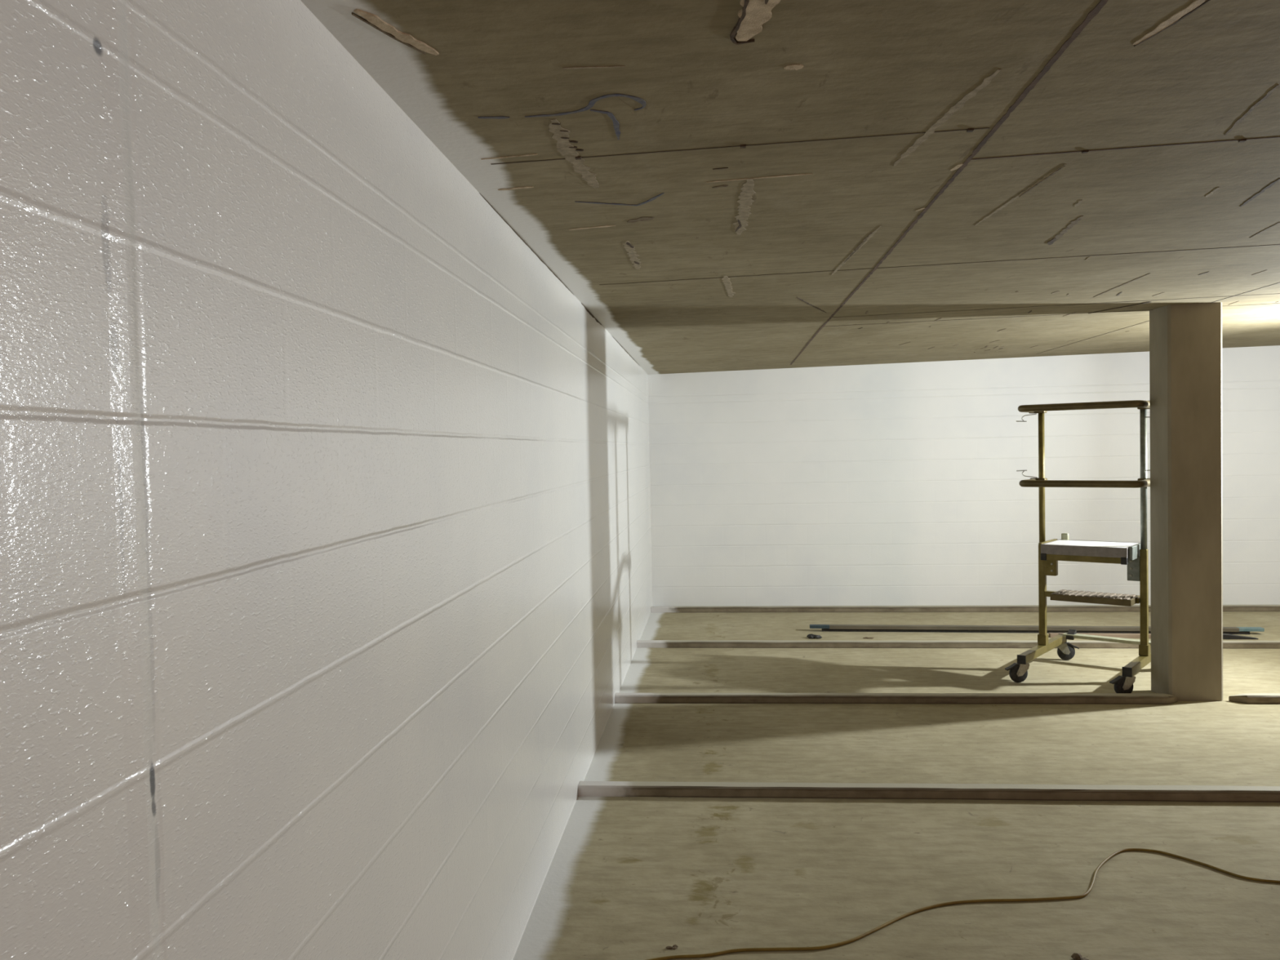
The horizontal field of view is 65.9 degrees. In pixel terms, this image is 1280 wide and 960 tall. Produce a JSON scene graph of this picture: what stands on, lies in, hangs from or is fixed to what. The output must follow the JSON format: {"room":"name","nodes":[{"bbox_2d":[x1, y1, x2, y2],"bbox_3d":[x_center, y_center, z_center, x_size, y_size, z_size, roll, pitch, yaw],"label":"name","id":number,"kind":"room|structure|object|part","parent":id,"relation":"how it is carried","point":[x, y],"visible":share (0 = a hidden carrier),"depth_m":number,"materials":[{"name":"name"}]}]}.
{"room":"unfinished basement","nodes":[
{"label":"unfinished basement","id":0,"kind":"room"},
{"bbox_2d":[0,0,652,959],"bbox_3d":[-0.616,0.219,1.685,0.201,2.600,16.650,-1,2,4],"label":"wall","id":1,"kind":"structure","parent":0,"point":[326,570],"depth_m":1.46,"materials":[{"name":"white paint"}]},
{"bbox_2d":[614,693,1177,704],"bbox_3d":[1.516,1.320,5.975,3.348,0.049,0.073,-1,2,5],"label":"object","id":2,"kind":"structure","parent":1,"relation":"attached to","point":[686,698],"depth_m":5.95,"materials":[{"name":"wood"}]},
{"bbox_2d":[577,781,1279,802],"bbox_3d":[4.775,1.313,4.085,10.138,0.048,0.088,-1,2,5],"label":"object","id":3,"kind":"structure","parent":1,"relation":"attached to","point":[1228,793],"depth_m":4.34,"materials":[{"name":"wood"}]},
{"bbox_2d":[636,640,1279,648],"bbox_3d":[5.020,1.209,7.263,10.144,0.049,0.073,-1,2,6],"label":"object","id":4,"kind":"structure","parent":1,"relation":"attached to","point":[640,643],"depth_m":7.57,"materials":[{"name":"wood"}]},
{"bbox_2d":[650,604,1279,612],"bbox_3d":[5.146,1.155,8.907,10.146,0.051,0.076,-1,2,6],"label":"trim","id":5,"kind":"structure","parent":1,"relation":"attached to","point":[1016,608],"depth_m":9.15,"materials":[{"name":"wood"}]},
{"bbox_2d":[300,0,1279,374],"bbox_3d":[4.617,-1.076,1.240,10.349,0.436,16.650,-1,2,4],"label":"ceiling","id":6,"kind":"structure","parent":0,"point":[722,185],"depth_m":2.57,"materials":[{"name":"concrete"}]},
{"bbox_2d":[513,611,1279,959],"bbox_3d":[4.570,1.526,1.328,10.549,0.200,16.650,-1,2,4],"label":"floor","id":7,"kind":"structure","parent":0,"point":[627,877],"depth_m":4.14,"materials":[{"name":"concrete"}]},
{"bbox_2d":[666,944,678,949],"bbox_3d":[0.101,1.459,3.083,0.038,0.006,0.022,-2,2,-22],"label":"flake","id":8,"kind":"object","parent":7,"relation":"on","point":[674,946],"visible":1,"depth_m":3.08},
{"bbox_2d":[806,633,822,639],"bbox_3d":[1.414,1.267,8.016,0.122,0.032,0.076,-1,2,4],"label":"scrap","id":9,"kind":"object","parent":7,"relation":"on","point":[811,636],"visible":1,"depth_m":7.99,"materials":[{"name":"black plastic"}]},
{"bbox_2d":[645,848,1279,959],"bbox_3d":[1.648,1.415,3.437,4.215,0.009,0.549,-1,2,-10],"label":"power cable","id":10,"kind":"object","parent":7,"relation":"on","point":[1108,858],"visible":1,"depth_m":3.33,"materials":[{"name":"brown rubber"}]},
{"bbox_2d":[809,624,1264,634],"bbox_3d":[3.176,1.220,8.069,3.529,0.052,0.062,-1,2,9],"label":"straightedge","id":11,"kind":"object","parent":7,"relation":"on","point":[825,628],"visible":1,"depth_m":8.10,"materials":[{"name":"grey metal"}]},
{"bbox_3d":[3.166,1.209,8.070,3.189,0.030,0.060,-1,2,8],"label":"blade","id":12,"kind":"part","parent":11,"relation":"part of","materials":[{"name":"grey metal"}]},
{"bbox_2d":[1004,400,1151,693],"bbox_3d":[2.970,0.398,6.493,0.910,1.801,1.022,0,2,39],"label":"scaffold","id":13,"kind":"object","parent":7,"relation":"on","point":[1135,555],"visible":0.87,"depth_m":6.34,"materials":[{"name":"yellow metal"}]},
{"bbox_3d":[2.419,1.208,6.393,0.107,0.042,0.034,-1,2,-6],"label":"brake lever","id":14,"kind":"part","parent":13,"relation":"part of","materials":[{"name":"black plastic"}]},
{"bbox_2d":[1037,634,1048,645],"bbox_3d":[2.736,1.082,6.708,0.056,0.070,0.056,0,2,39],"label":"socket","id":15,"kind":"object","parent":13,"relation":"attached to","point":[1042,639],"depth_m":6.68,"materials":[{"name":"yellow metal"}]},
{"bbox_3d":[2.738,1.143,6.710,0.050,0.052,0.860,0,2,39],"label":"leg","id":16,"kind":"part","parent":13,"relation":"part of","materials":[{"name":"yellow metal"}]},
{"bbox_3d":[2.754,0.452,6.664,0.022,0.085,0.340,0,2,39],"label":"plate","id":17,"kind":"part","parent":13,"relation":"part of","materials":[{"name":"white metal"}]},
{"bbox_3d":[3.058,1.176,7.015,0.107,0.042,0.034,-1,2,8],"label":"brake lever","id":18,"kind":"part","parent":13,"relation":"part of","materials":[{"name":"black plastic"}]},
{"bbox_3d":[2.877,-0.472,6.375,0.763,0.045,0.422,0,2,39],"label":"guard rail","id":19,"kind":"part","parent":13,"relation":"part of","materials":[{"name":"brown metal"}]},
{"bbox_3d":[2.887,0.018,6.390,0.753,0.045,0.422,0,2,39],"label":"guard rail","id":20,"kind":"part","parent":13,"relation":"part of","materials":[{"name":"brown metal"}]},
{"bbox_3d":[2.966,0.449,6.489,0.524,0.064,0.400,0,2,39],"label":"platform frame","id":21,"kind":"part","parent":13,"relation":"part of","materials":[{"name":"metal"}]},
{"bbox_3d":[2.966,0.768,6.444,0.490,0.040,0.235,0,2,39],"label":"step frame","id":22,"kind":"part","parent":13,"relation":"part of","materials":[{"name":"metal"}]},
{"bbox_3d":[2.904,1.211,5.990,0.107,0.042,0.034,-1,2,-10],"label":"brake lever","id":23,"kind":"part","parent":13,"relation":"part of","materials":[{"name":"black plastic"}]},
{"bbox_3d":[3.179,0.455,6.315,0.022,0.085,0.340,0,2,39],"label":"plate","id":24,"kind":"part","parent":13,"relation":"part of","materials":[{"name":"grey metal"}]},
{"bbox_3d":[3.223,1.145,6.311,0.050,0.052,0.860,0,2,39],"label":"leg","id":25,"kind":"part","parent":13,"relation":"part of","materials":[{"name":"yellow metal"}]},
{"bbox_2d":[1138,644,1150,656],"bbox_3d":[3.221,1.084,6.309,0.056,0.070,0.056,0,2,39],"label":"socket","id":26,"kind":"object","parent":13,"relation":"attached to","point":[1144,649],"depth_m":6.29,"materials":[{"name":"yellow metal"}]},
{"bbox_2d":[1070,952,1088,959],"bbox_3d":[1.316,1.431,2.942,0.047,0.022,0.083,-1,2,4],"label":"lump","id":27,"kind":"object","parent":7,"relation":"on","point":[1075,956],"visible":1,"depth_m":2.96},
{"bbox_2d":[1048,632,1258,639],"bbox_3d":[4.013,1.220,7.748,1.525,0.038,0.064,-1,2,9],"label":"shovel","id":28,"kind":"object","parent":7,"relation":"on","point":[1225,636],"visible":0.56,"depth_m":7.75,"materials":[{"name":"black metal"}]},
{"bbox_2d":[1149,302,1222,701],"bbox_3d":[3.291,0.133,5.958,0.310,2.350,0.268,-1,2,4],"label":"concrete column","id":29,"kind":"structure","parent":7,"relation":"on","point":[1185,340],"depth_m":5.84,"materials":[{"name":"beige concrete"}]},
{"bbox_2d":[1228,693,1279,703],"bbox_3d":[6.716,1.228,5.535,6.491,0.049,0.073,-1,2,5],"label":"trim","id":30,"kind":"structure","parent":7,"relation":"on","point":[1245,698],"depth_m":5.78,"materials":[{"name":"wood"}]},
{"bbox_2d":[648,345,1279,606],"bbox_3d":[5.157,-0.064,9.222,10.154,2.467,0.200,-1,2,6],"label":"wall","id":31,"kind":"structure","parent":0,"point":[887,484],"depth_m":9.39,"materials":[{"name":"white paint"}]}
]}

